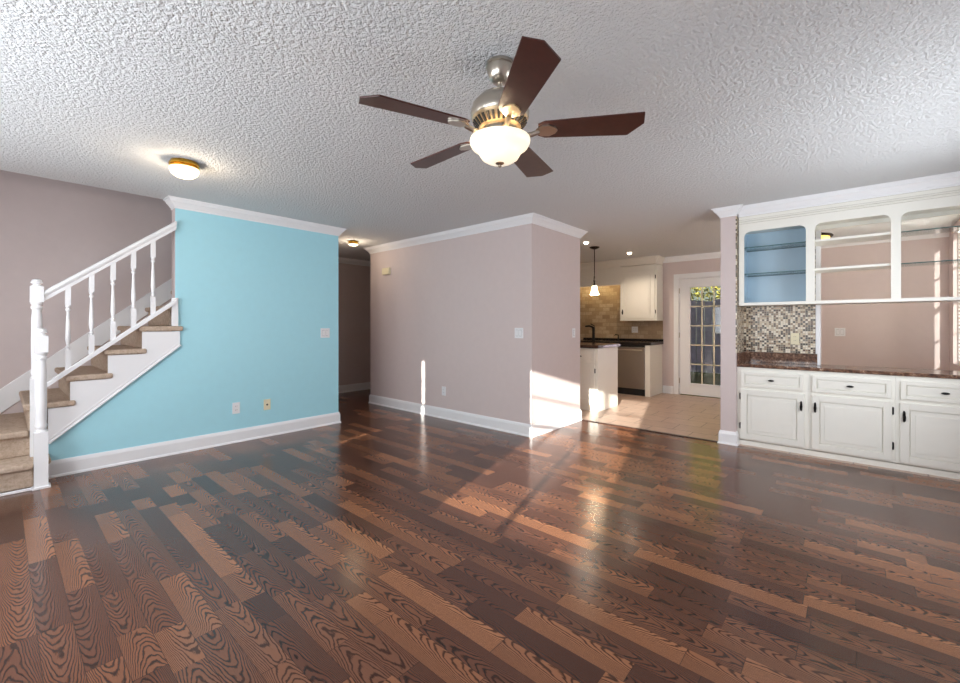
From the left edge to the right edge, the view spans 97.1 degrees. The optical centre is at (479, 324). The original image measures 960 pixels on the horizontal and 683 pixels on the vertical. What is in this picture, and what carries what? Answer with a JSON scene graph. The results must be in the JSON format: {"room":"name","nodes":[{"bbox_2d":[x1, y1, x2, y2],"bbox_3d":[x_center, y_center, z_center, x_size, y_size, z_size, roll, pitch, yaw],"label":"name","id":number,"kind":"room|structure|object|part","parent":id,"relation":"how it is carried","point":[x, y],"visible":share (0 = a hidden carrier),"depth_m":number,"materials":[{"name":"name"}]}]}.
{"room":"empty living room","nodes":[
{"label":"empty living room","id":0,"kind":"room"},
{"bbox_2d":[0,170,171,423],"bbox_3d":[-3.967,-1.216,4.498,0.100,4.900,4.148,0,0,41],"label":"wall","id":1,"kind":"structure","parent":0,"point":[51,230],"depth_m":4.22,"materials":[{"name":"paint"}]},
{"bbox_2d":[172,208,174,297],"bbox_3d":[-2.962,-0.606,4.097,0.108,1.200,0.003,0,0,41],"label":"wall","id":2,"kind":"structure","parent":0,"point":[173,210],"depth_m":4.09,"materials":[{"name":"paint"}]},
{"bbox_2d":[48,208,337,460],"bbox_3d":[-2.675,0.015,4.415,0.120,2.440,2.566,0,0,41],"label":"wall","id":3,"kind":"structure","parent":0,"point":[255,299],"depth_m":4.46,"materials":[{"name":"paint"}]},
{"bbox_2d":[48,382,369,478],"bbox_3d":[-2.326,1.167,6.289,2.126,0.135,5.835,0,0,41],"label":"baseboard","id":4,"kind":"structure","parent":3,"relation":"attached to","point":[78,464],"depth_m":4.11,"materials":[{"name":"white paint"}]},
{"bbox_2d":[232,402,239,413],"bbox_3d":[-2.558,0.875,4.449,0.009,0.117,0.072,0,0,41],"label":"wall outlet","id":5,"kind":"object","parent":3,"relation":"attached to","point":[235,406],"visible":1,"depth_m":4.45,"materials":[{"name":"white plastic"}]},
{"bbox_2d":[163,195,346,235],"bbox_3d":[-3.106,-1.159,5.365,2.167,0.092,1.854,0,0,41],"label":"crown molding","id":6,"kind":"structure","parent":3,"relation":"attached to","point":[173,202],"depth_m":4.50,"materials":[{"name":"white paint"}]},
{"bbox_2d":[264,399,269,409],"bbox_3d":[-2.348,0.882,4.681,0.018,0.117,0.072,0,0,41],"label":"cable jack","id":7,"kind":"object","parent":3,"relation":"attached to","point":[266,401],"visible":1,"depth_m":4.68,"materials":[{"name":"beige plastic"}]},
{"bbox_2d":[321,328,329,337],"bbox_3d":[-1.898,0.102,5.199,0.010,0.117,0.118,0,0,41],"label":"light switch","id":8,"kind":"object","parent":3,"relation":"attached to","point":[325,332],"visible":1,"depth_m":5.20,"materials":[{"name":"white plastic"}]},
{"bbox_2d":[338,263,369,385],"bbox_3d":[-2.312,0.015,7.985,0.095,2.440,3.472,0,0,41],"label":"wall","id":9,"kind":"structure","parent":0,"point":[353,280],"depth_m":7.87,"materials":[{"name":"paint"}]},
{"bbox_2d":[338,257,369,266],"bbox_3d":[-2.223,-1.159,7.960,0.072,0.092,3.192,0,0,41],"label":"crown molding","id":10,"kind":"structure","parent":9,"relation":"attached to","point":[340,259],"depth_m":7.83,"materials":[{"name":"white paint"}]},
{"bbox_2d":[370,223,579,424],"bbox_3d":[-0.216,0.015,6.086,3.059,2.440,1.099,0,0,41],"label":"wall","id":11,"kind":"structure","parent":0,"point":[447,313],"depth_m":5.27,"materials":[{"name":"paint"}]},
{"bbox_2d":[382,268,390,274],"bbox_3d":[-1.410,-0.800,6.373,0.170,0.100,0.049,0,0,41],"label":"door chime","id":12,"kind":"object","parent":11,"relation":"attached to","point":[385,271],"visible":1,"depth_m":6.34,"materials":[{"name":"beige plastic"}]},
{"bbox_2d":[442,386,445,395],"bbox_3d":[-0.477,0.874,5.577,0.072,0.117,0.009,0,0,41],"label":"wall outlet","id":13,"kind":"object","parent":11,"relation":"attached to","point":[443,388],"visible":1,"depth_m":5.57,"materials":[{"name":"white plastic"}]},
{"bbox_2d":[368,394,581,437],"bbox_3d":[-0.216,1.167,6.086,3.111,0.135,1.151,0,0,41],"label":"baseboard","id":14,"kind":"structure","parent":11,"relation":"attached to","point":[528,430],"depth_m":5.23,"materials":[{"name":"white paint"}]},
{"bbox_2d":[364,213,587,253],"bbox_3d":[-0.216,-1.159,6.086,3.203,0.092,1.243,0,0,41],"label":"crown molding","id":15,"kind":"structure","parent":11,"relation":"attached to","point":[533,218],"depth_m":5.21,"materials":[{"name":"white paint"}]},
{"bbox_2d":[515,328,522,337],"bbox_3d":[0.437,0.095,4.772,0.118,0.117,0.010,0,0,41],"label":"light switch","id":16,"kind":"object","parent":11,"relation":"attached to","point":[518,331],"visible":1,"depth_m":4.77,"materials":[{"name":"white plastic"}]},
{"bbox_2d":[572,328,574,337],"bbox_3d":[1.185,0.104,5.355,0.010,0.117,0.072,0,0,41],"label":"light switch","id":17,"kind":"object","parent":11,"relation":"attached to","point":[573,329],"visible":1,"depth_m":5.34,"materials":[{"name":"white plastic"}]},
{"bbox_2d":[0,389,959,682],"bbox_3d":[-0.051,1.264,4.549,7.910,0.060,9.160,0,0,41],"label":"floor","id":18,"kind":"structure","parent":0,"point":[380,544],"depth_m":2.21,"materials":[{"name":"laminate"}]},
{"bbox_2d":[0,278,182,496],"bbox_3d":[-3.500,-0.159,3.948,1.328,2.786,3.700,0,0,41],"label":"staircase","id":19,"kind":"structure","parent":18,"relation":"on","point":[114,370],"depth_m":3.76,"materials":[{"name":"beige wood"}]},
{"bbox_3d":[-3.789,1.224,2.649,0.012,0.022,1.368,0,0,41],"label":"shoe moulding","id":20,"kind":"part","parent":19,"relation":"part of","materials":[{"name":"white paint"}]},
{"bbox_2d":[30,221,177,490],"bbox_3d":[-3.114,0.123,3.606,0.316,2.222,0.973,0,0,41],"label":"stair railing","id":21,"kind":"object","parent":19,"relation":"attached to","point":[39,383],"visible":1,"depth_m":3.46,"materials":[{"name":"white paint"}]},
{"bbox_3d":[-3.500,0.334,3.349,0.076,1.393,0.076,0,0,41],"label":"newel post","id":22,"kind":"part","parent":21,"relation":"part of","materials":[{"name":"white paint"}]},
{"bbox_3d":[-3.321,0.629,3.207,0.076,1.210,0.076,0,0,41],"label":"newel post","id":23,"kind":"part","parent":21,"relation":"part of","materials":[{"name":"white paint"}]},
{"bbox_3d":[-3.185,-0.586,3.706,0.064,0.805,0.880,0,0,41],"label":"handrail","id":24,"kind":"part","parent":21,"relation":"part of","materials":[{"name":"white paint"}]},
{"bbox_3d":[-3.185,0.134,3.706,0.056,0.762,0.880,0,0,41],"label":"rail","id":25,"kind":"part","parent":21,"relation":"part of","materials":[{"name":"white paint"}]},
{"bbox_3d":[-2.906,-0.120,4.038,0.030,0.270,0.050,0,0,41],"label":"half post","id":26,"kind":"part","parent":21,"relation":"part of","materials":[{"name":"white paint"}]},
{"bbox_3d":[-3.175,0.567,3.734,0.029,0.785,0.909,0,0,41],"label":"stringer moulding","id":27,"kind":"part","parent":19,"relation":"part of","materials":[{"name":"white paint"}]},
{"bbox_2d":[580,347,617,411],"bbox_3d":[1.261,0.784,6.728,1.598,0.900,0.735,0,0,41],"label":"base cabinet","id":28,"kind":"object","parent":18,"relation":"on","point":[598,367],"visible":0.21,"depth_m":6.09,"materials":[{"name":"white paint"}]},
{"bbox_3d":[1.455,0.452,6.127,0.425,0.185,0.021,0,0,41],"label":"drawer","id":29,"kind":"part","parent":28,"relation":"part of","materials":[{"name":"white paint"}]},
{"bbox_3d":[1.455,0.842,6.127,0.425,0.545,0.021,0,0,41],"label":"door","id":30,"kind":"part","parent":28,"relation":"part of","materials":[{"name":"white paint"}]},
{"bbox_2d":[580,342,619,348],"bbox_3d":[1.274,0.312,6.753,1.665,0.045,0.760,0,0,41],"label":"island countertop","id":31,"kind":"structure","parent":28,"relation":"on","point":[582,344],"depth_m":6.18,"materials":[{"name":"brown stone"}]},
{"bbox_3d":[1.874,0.784,6.229,0.018,0.900,0.674,0,0,41],"label":"panel","id":32,"kind":"part","parent":28,"relation":"part of","materials":[{"name":"white paint"}]},
{"bbox_2d":[618,345,644,395],"bbox_3d":[2.782,0.796,7.676,0.590,0.876,0.622,0,0,41],"label":"dishwasher","id":33,"kind":"object","parent":18,"relation":"on","point":[631,358],"visible":0.6,"depth_m":7.43,"materials":[{"name":"silver metal"}]},
{"bbox_3d":[2.592,0.445,7.460,0.504,0.024,0.047,0,0,41],"label":"handle","id":34,"kind":"part","parent":33,"relation":"part of","materials":[{"name":"silver metal"}]},
{"bbox_2d":[582,419,717,441],"bbox_3d":[1.912,1.230,4.968,1.613,0.008,0.040,0,0,41],"label":"trim","id":35,"kind":"structure","parent":18,"relation":"on","point":[582,419],"depth_m":4.88,"materials":[{"name":"brown wood"}]},
{"bbox_2d":[645,344,661,396],"bbox_3d":[3.071,0.795,7.485,0.085,0.878,0.624,0,0,41],"label":"cabinet end panel","id":36,"kind":"object","parent":18,"relation":"on","point":[653,353],"visible":0.86,"depth_m":7.35,"materials":[{"name":"white paint"}]},
{"bbox_2d":[737,367,807,454],"bbox_3d":[2.979,0.835,4.310,0.582,0.800,0.393,0,0,41],"label":"base cabinet","id":37,"kind":"object","parent":18,"relation":"on","point":[772,404],"visible":1,"depth_m":4.18,"materials":[{"name":"white paint"}]},
{"bbox_3d":[2.881,0.553,4.194,0.514,0.151,0.021,0,0,41],"label":"drawer","id":38,"kind":"part","parent":37,"relation":"part of","materials":[{"name":"white paint"}]},
{"bbox_3d":[2.881,0.911,4.194,0.522,0.502,0.021,0,0,41],"label":"door","id":39,"kind":"part","parent":37,"relation":"part of","materials":[{"name":"white paint"}]},
{"bbox_2d":[808,371,895,468],"bbox_3d":[3.420,0.835,3.921,0.591,0.800,0.393,0,0,41],"label":"base cabinet","id":40,"kind":"object","parent":18,"relation":"on","point":[850,414],"visible":1,"depth_m":3.79,"materials":[{"name":"white paint"}]},
{"bbox_3d":[3.321,0.553,3.806,0.532,0.151,0.021,0,0,41],"label":"drawer","id":41,"kind":"part","parent":40,"relation":"part of","materials":[{"name":"white paint"}]},
{"bbox_3d":[3.321,0.911,3.806,0.540,0.502,0.021,0,0,41],"label":"door","id":42,"kind":"part","parent":40,"relation":"part of","materials":[{"name":"white paint"}]},
{"bbox_2d":[896,376,959,478],"bbox_3d":[3.882,0.835,3.515,0.637,0.800,0.393,0,0,41],"label":"base cabinet","id":43,"kind":"object","parent":18,"relation":"on","point":[927,409],"visible":0.99,"depth_m":3.48,"materials":[{"name":"white paint"}]},
{"bbox_2d":[737,351,959,378],"bbox_3d":[3.492,0.363,3.962,1.816,0.142,0.478,0,0,41],"label":"countertop","id":44,"kind":"structure","parent":43,"relation":"on","point":[771,360],"depth_m":4.11,"materials":[{"name":"brown stone"}]},
{"bbox_3d":[3.851,0.418,3.886,1.178,0.032,0.117,0,0,41],"label":"sill","id":45,"kind":"part","parent":44,"relation":"part of","materials":[{"name":"brown stone"}]},
{"bbox_3d":[3.562,0.774,3.560,0.022,0.096,0.038,0,0,41],"label":"handle","id":46,"kind":"part","parent":43,"relation":"part of","materials":[{"name":"black metal"}]},
{"bbox_3d":[3.756,0.911,3.424,0.519,0.502,0.021,0,0,41],"label":"door","id":47,"kind":"part","parent":43,"relation":"part of","materials":[{"name":"white paint"}]},
{"bbox_3d":[3.756,0.553,3.424,0.511,0.151,0.021,0,0,41],"label":"drawer","id":48,"kind":"part","parent":43,"relation":"part of","materials":[{"name":"white paint"}]},
{"bbox_3d":[2.253,0.795,8.179,0.848,0.878,0.645,0,0,41],"label":"cabinet","id":49,"kind":"object","parent":18,"relation":"on","visible":0},
{"bbox_2d":[580,338,662,345],"bbox_3d":[2.514,0.310,7.952,1.582,0.088,0.638,0,0,41],"label":"countertop","id":50,"kind":"structure","parent":49,"relation":"on","point":[622,341],"depth_m":7.74,"materials":[{"name":"black stone"}]},
{"bbox_2d":[585,324,594,339],"bbox_3d":[2.169,0.140,8.396,0.233,0.329,0.092,0,0,-19],"label":"kitchen faucet","id":51,"kind":"object","parent":50,"relation":"on","point":[592,327],"visible":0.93,"depth_m":8.39,"materials":[{"name":"black metal"}]},
{"bbox_2d":[0,0,959,262],"bbox_3d":[-0.006,-1.256,4.509,8.030,0.100,9.400,0,0,41],"label":"ceiling","id":52,"kind":"structure","parent":0,"point":[745,102],"depth_m":2.33,"materials":[{"name":"white paint"}]},
{"bbox_2d":[168,158,199,178],"bbox_3d":[-2.193,-1.146,3.146,0.194,0.117,0.194,0,0,41],"label":"flush ceiling light","id":53,"kind":"object","parent":52,"relation":"attached to","point":[183,168],"visible":1,"depth_m":3.09,"materials":[{"name":"white glass"}]},
{"bbox_3d":[-2.193,-1.125,3.146,0.188,0.074,0.188,0,0,41],"label":"lamp shade","id":54,"kind":"part","parent":53,"relation":"part of","materials":[{"name":"beige glass"}]},
{"bbox_2d":[348,240,357,245],"bbox_3d":[-1.826,-1.170,6.112,0.140,0.069,0.140,0,0,41],"label":"flush ceiling light","id":55,"kind":"object","parent":52,"relation":"attached to","point":[351,242],"visible":1,"depth_m":6.06,"materials":[{"name":"white glass"}]},
{"bbox_2d":[359,36,644,176],"bbox_3d":[0.072,-0.964,1.992,1.199,0.481,1.219,0,0,41],"label":"ceiling fan","id":56,"kind":"object","parent":52,"relation":"hanging from","point":[499,115],"visible":1,"depth_m":1.86,"materials":[{"name":"brown wood"}]},
{"bbox_3d":[-0.262,-0.889,1.758,0.464,0.034,0.147,0,0,-26],"label":"blade","id":57,"kind":"part","parent":56,"relation":"part of","materials":[{"name":"brown wood"}]},
{"bbox_3d":[-0.196,-0.889,2.244,0.464,0.034,0.151,0,0,41],"label":"blade","id":58,"kind":"part","parent":56,"relation":"part of","materials":[{"name":"brown wood"}]},
{"bbox_2d":[472,105,527,128],"bbox_3d":[0.092,-0.921,1.958,0.258,0.051,0.258,0,0,41],"label":"vent","id":59,"kind":"object","parent":56,"relation":"attached to","point":[483,116],"depth_m":1.88,"materials":[{"name":"metal"}]},
{"bbox_3d":[0.092,-0.800,1.958,0.279,0.111,0.279,0,0,41],"label":"lamp shade","id":60,"kind":"part","parent":56,"relation":"part of","materials":[{"name":"beige glass"}]},
{"bbox_3d":[0.172,-0.889,1.560,0.147,0.034,0.464,0,0,-8],"label":"blade","id":61,"kind":"part","parent":56,"relation":"part of","materials":[{"name":"brown wood"}]},
{"bbox_3d":[0.261,-0.889,2.327,0.147,0.034,0.464,0,0,28],"label":"blade","id":62,"kind":"part","parent":56,"relation":"part of","materials":[{"name":"brown wood"}]},
{"bbox_3d":[0.495,-0.889,1.911,0.464,0.034,0.147,0,0,10],"label":"blade","id":63,"kind":"part","parent":56,"relation":"part of","materials":[{"name":"brown wood"}]},
{"bbox_2d":[589,246,599,294],"bbox_3d":[1.778,-0.834,6.585,0.156,0.741,0.156,0,0,41],"label":"pendant light","id":64,"kind":"object","parent":52,"relation":"hanging from","point":[594,291],"visible":1,"depth_m":6.56,"materials":[{"name":"white glass"}]},
{"bbox_3d":[1.778,-0.534,6.585,0.148,0.142,0.148,0,0,41],"label":"lamp shade","id":65,"kind":"part","parent":64,"relation":"part of","materials":[{"name":"beige glass"}]},
{"bbox_2d":[821,232,833,238],"bbox_3d":[4.059,-1.087,5.153,0.370,0.236,0.370,0,0,41],"label":"ceiling light","id":66,"kind":"object","parent":52,"relation":"attached to","point":[824,235],"visible":0.1,"depth_m":5.01,"materials":[{"name":"yellow glass"}]},
{"bbox_3d":[4.059,-1.012,5.153,0.300,0.086,0.300,0,0,41],"label":"lamp shade","id":67,"kind":"part","parent":66,"relation":"part of","materials":[{"name":"beige glass"}]},
{"bbox_2d":[721,215,806,431],"bbox_3d":[3.415,0.015,3.978,1.952,2.440,0.515,0,0,41],"label":"wall partition","id":68,"kind":"structure","parent":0,"point":[728,224],"depth_m":4.38,"materials":[{"name":"paint"}]},
{"bbox_2d":[711,204,743,218],"bbox_3d":[2.710,-1.159,4.551,0.280,0.092,0.587,0,0,41],"label":"crown molding","id":69,"kind":"structure","parent":68,"relation":"attached to","point":[734,210],"depth_m":4.35,"materials":[{"name":"white paint"}]},
{"bbox_2d":[717,429,739,445],"bbox_3d":[2.725,1.167,4.568,0.188,0.135,0.541,0,0,41],"label":"baseboard","id":70,"kind":"structure","parent":68,"relation":"attached to","point":[724,437],"depth_m":4.37,"materials":[{"name":"white paint"}]},
{"bbox_2d":[736,216,815,353],"bbox_3d":[2.989,-0.409,4.294,0.620,1.402,0.415,0,0,41],"label":"backsplash","id":71,"kind":"structure","parent":68,"relation":"attached to","point":[758,328],"depth_m":4.42,"materials":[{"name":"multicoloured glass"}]},
{"bbox_2d":[791,333,798,344],"bbox_3d":[3.225,0.144,4.343,0.072,0.117,0.009,0,0,41],"label":"wall outlet","id":72,"kind":"object","parent":71,"relation":"attached to","point":[794,336],"visible":1,"depth_m":4.34,"materials":[{"name":"beige plastic"}]},
{"bbox_2d":[816,230,820,364],"bbox_3d":[3.399,-0.282,4.259,0.039,1.367,0.115,0,0,41],"label":"trim","id":73,"kind":"structure","parent":68,"relation":"attached to","point":[818,232],"depth_m":4.21,"materials":[{"name":"white paint"}]},
{"bbox_2d":[738,171,959,306],"bbox_3d":[3.436,-0.700,3.887,1.797,1.009,0.415,0,0,41],"label":"display cabinet","id":74,"kind":"object","parent":68,"relation":"attached to","point":[777,242],"visible":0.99,"depth_m":3.98,"materials":[{"name":"white paint"}]},
{"bbox_2d":[744,242,805,251],"bbox_3d":[3.009,-0.788,4.313,0.545,0.006,0.280,0,0,41],"label":"glass shelf","id":75,"kind":"object","parent":74,"relation":"attached to","point":[795,246],"depth_m":4.35,"materials":[{"name":"white"}]},
{"bbox_2d":[744,271,805,276],"bbox_3d":[3.009,-0.518,4.313,0.545,0.006,0.280,0,0,41],"label":"glass shelf","id":76,"kind":"object","parent":74,"relation":"attached to","point":[782,273],"depth_m":4.34,"materials":[{"name":"white"}]},
{"bbox_3d":[3.023,-0.596,4.329,0.557,0.764,0.294,0,0,41],"label":"panel","id":77,"kind":"part","parent":74,"relation":"part of","materials":[{"name":"blue paint"}]},
{"bbox_3d":[3.322,-1.155,3.757,1.797,0.099,0.070,0,0,41],"label":"crown","id":78,"kind":"part","parent":74,"relation":"part of","materials":[{"name":"white paint"}]},
{"bbox_2d":[815,232,890,245],"bbox_3d":[3.437,-0.788,3.923,0.563,0.022,0.288,0,0,41],"label":"shelf","id":79,"kind":"object","parent":74,"relation":"attached to","point":[885,235],"depth_m":3.87,"materials":[{"name":"white paint"}]},
{"bbox_2d":[815,263,890,272],"bbox_3d":[3.437,-0.518,3.923,0.563,0.022,0.288,0,0,41],"label":"shelf","id":80,"kind":"object","parent":74,"relation":"attached to","point":[887,265],"depth_m":3.85,"materials":[{"name":"white paint"}]},
{"bbox_2d":[901,227,959,236],"bbox_3d":[3.890,-0.788,3.536,0.612,0.006,0.280,0,0,41],"label":"glass shelf","id":81,"kind":"object","parent":74,"relation":"attached to","point":[942,229],"depth_m":3.60,"materials":[{"name":"white"}]},
{"bbox_2d":[901,260,959,266],"bbox_3d":[3.890,-0.518,3.536,0.612,0.006,0.280,0,0,41],"label":"glass shelf","id":82,"kind":"object","parent":74,"relation":"attached to","point":[943,261],"depth_m":3.57,"materials":[{"name":"white"}]},
{"bbox_2d":[580,237,948,392],"bbox_3d":[3.461,0.015,7.639,6.724,2.440,0.120,0,0,41],"label":"wall","id":83,"kind":"structure","parent":0,"point":[889,335],"depth_m":5.81,"materials":[{"name":"paint"}]},
{"bbox_2d":[580,267,619,286],"bbox_3d":[2.240,-0.933,8.407,1.249,0.365,0.315,0,0,41],"label":"valance","id":84,"kind":"object","parent":83,"relation":"attached to","point":[604,276],"visible":0.46,"depth_m":8.13,"materials":[{"name":"white paint"}]},
{"bbox_2d":[580,285,662,340],"bbox_3d":[2.184,-0.231,8.676,3.010,1.070,0.012,0,0,41],"label":"tile backsplash","id":85,"kind":"structure","parent":83,"relation":"attached to","point":[602,310],"depth_m":8.36,"materials":[{"name":"tile"}]},
{"bbox_2d":[632,327,637,332],"bbox_3d":[2.924,0.095,8.010,0.118,0.117,0.009,0,0,41],"label":"wall outlet","id":86,"kind":"object","parent":85,"relation":"attached to","point":[634,329],"visible":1,"depth_m":8.01,"materials":[{"name":"white plastic"}]},
{"bbox_2d":[620,264,662,320],"bbox_3d":[2.940,-0.569,7.752,0.666,0.993,0.372,0,0,41],"label":"upper cabinet","id":87,"kind":"object","parent":83,"relation":"attached to","point":[641,286],"visible":1,"depth_m":7.62,"materials":[{"name":"white paint"}]},
{"bbox_3d":[2.842,-0.543,7.651,0.612,0.845,0.021,0,0,41],"label":"door","id":88,"kind":"part","parent":87,"relation":"part of","materials":[{"name":"white paint"}]},
{"bbox_3d":[2.952,-0.082,7.766,0.666,0.018,0.322,0,0,41],"label":"light rail","id":89,"kind":"part","parent":87,"relation":"part of","materials":[{"name":"white paint"}]},
{"bbox_2d":[663,385,673,393],"bbox_3d":[3.377,1.167,7.615,0.182,0.135,0.026,0,0,41],"label":"baseboard","id":90,"kind":"structure","parent":83,"relation":"attached to","point":[666,389],"depth_m":7.61,"materials":[{"name":"white paint"}]},
{"bbox_2d":[674,271,720,393],"bbox_3d":[3.899,0.171,7.240,1.088,2.127,0.140,0,0,41],"label":"door frame","id":91,"kind":"structure","parent":83,"relation":"in","point":[677,277],"depth_m":7.50,"materials":[{"name":"white paint"}]},
{"bbox_2d":[679,277,720,397],"bbox_3d":[3.863,0.213,7.210,0.903,2.019,0.095,0,0,41],"label":"door","id":92,"kind":"structure","parent":91,"relation":"attached to","point":[686,387],"depth_m":7.39,"materials":[{"name":"white paint"}]},
{"bbox_3d":[3.870,0.186,7.206,0.617,1.726,0.014,0,0,41],"label":"glazing frame","id":93,"kind":"part","parent":92,"relation":"part of","materials":[{"name":"white paint"}]},
{"bbox_2d":[580,232,949,269],"bbox_3d":[3.780,-1.141,7.008,5.410,0.130,0.405,0,0,41],"label":"crown molding","id":94,"kind":"structure","parent":83,"relation":"attached to","point":[713,255],"depth_m":7.44,"materials":[{"name":"white paint"}]},
{"bbox_2d":[835,328,844,335],"bbox_3d":[5.149,0.105,6.066,0.118,0.117,0.010,0,0,41],"label":"light switch","id":95,"kind":"object","parent":83,"relation":"attached to","point":[838,331],"visible":1,"depth_m":6.06,"materials":[{"name":"white plastic"}]},
{"bbox_2d":[949,219,959,370],"bbox_3d":[3.002,0.015,1.940,0.120,2.440,9.280,0,0,41],"label":"wall","id":96,"kind":"structure","parent":0,"point":[953,236],"depth_m":5.16,"materials":[{"name":"paint"}]},
{"bbox_2d":[958,233,959,363],"bbox_3d":[5.219,-0.326,4.451,0.050,1.600,1.780,0,0,41],"label":"window","id":97,"kind":"structure","parent":96,"relation":"in","point":[958,233],"depth_m":5.11,"materials":[{"name":"white paint"}]},
{"bbox_2d":[957,231,959,365],"bbox_3d":[5.104,-0.326,4.388,0.040,1.594,1.527,0,0,41],"label":"window blind","id":98,"kind":"object","parent":97,"relation":"attached to","point":[957,231],"visible":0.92,"depth_m":4.94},
{"label":"outside","id":99,"kind":"structure","parent":0,"visible":0},
{"bbox_2d":[680,346,720,398],"bbox_3d":[2.640,1.544,7.536,34.000,0.380,45.200,0,0,41],"label":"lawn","id":100,"kind":"structure","parent":99,"point":[695,376],"depth_m":10.66,"materials":[{"name":"green plant"}]},
{"bbox_2d":[691,299,720,373],"bbox_3d":[6.330,0.309,11.121,9.200,1.950,0.060,0,0,41],"label":"fence","id":101,"kind":"object","parent":100,"relation":"on","point":[695,311],"visible":0.06,"depth_m":11.33,"materials":[{"name":"grey wood"}]},
{"bbox_2d":[691,286,720,304],"bbox_3d":[7.967,-1.113,12.956,3.839,4.952,3.825,0,0,41],"label":"tree","id":102,"kind":"object","parent":100,"relation":"on","point":[697,292],"visible":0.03,"depth_m":13.25,"materials":[{"name":"green plant"}]},
{"bbox_2d":[691,287,720,300],"bbox_3d":[9.354,-1.909,19.085,5.225,6.539,5.247,0,0,41],"label":"tree","id":103,"kind":"object","parent":100,"relation":"on","point":[694,287],"visible":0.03,"depth_m":18.56,"materials":[{"name":"green plant"}]}
]}

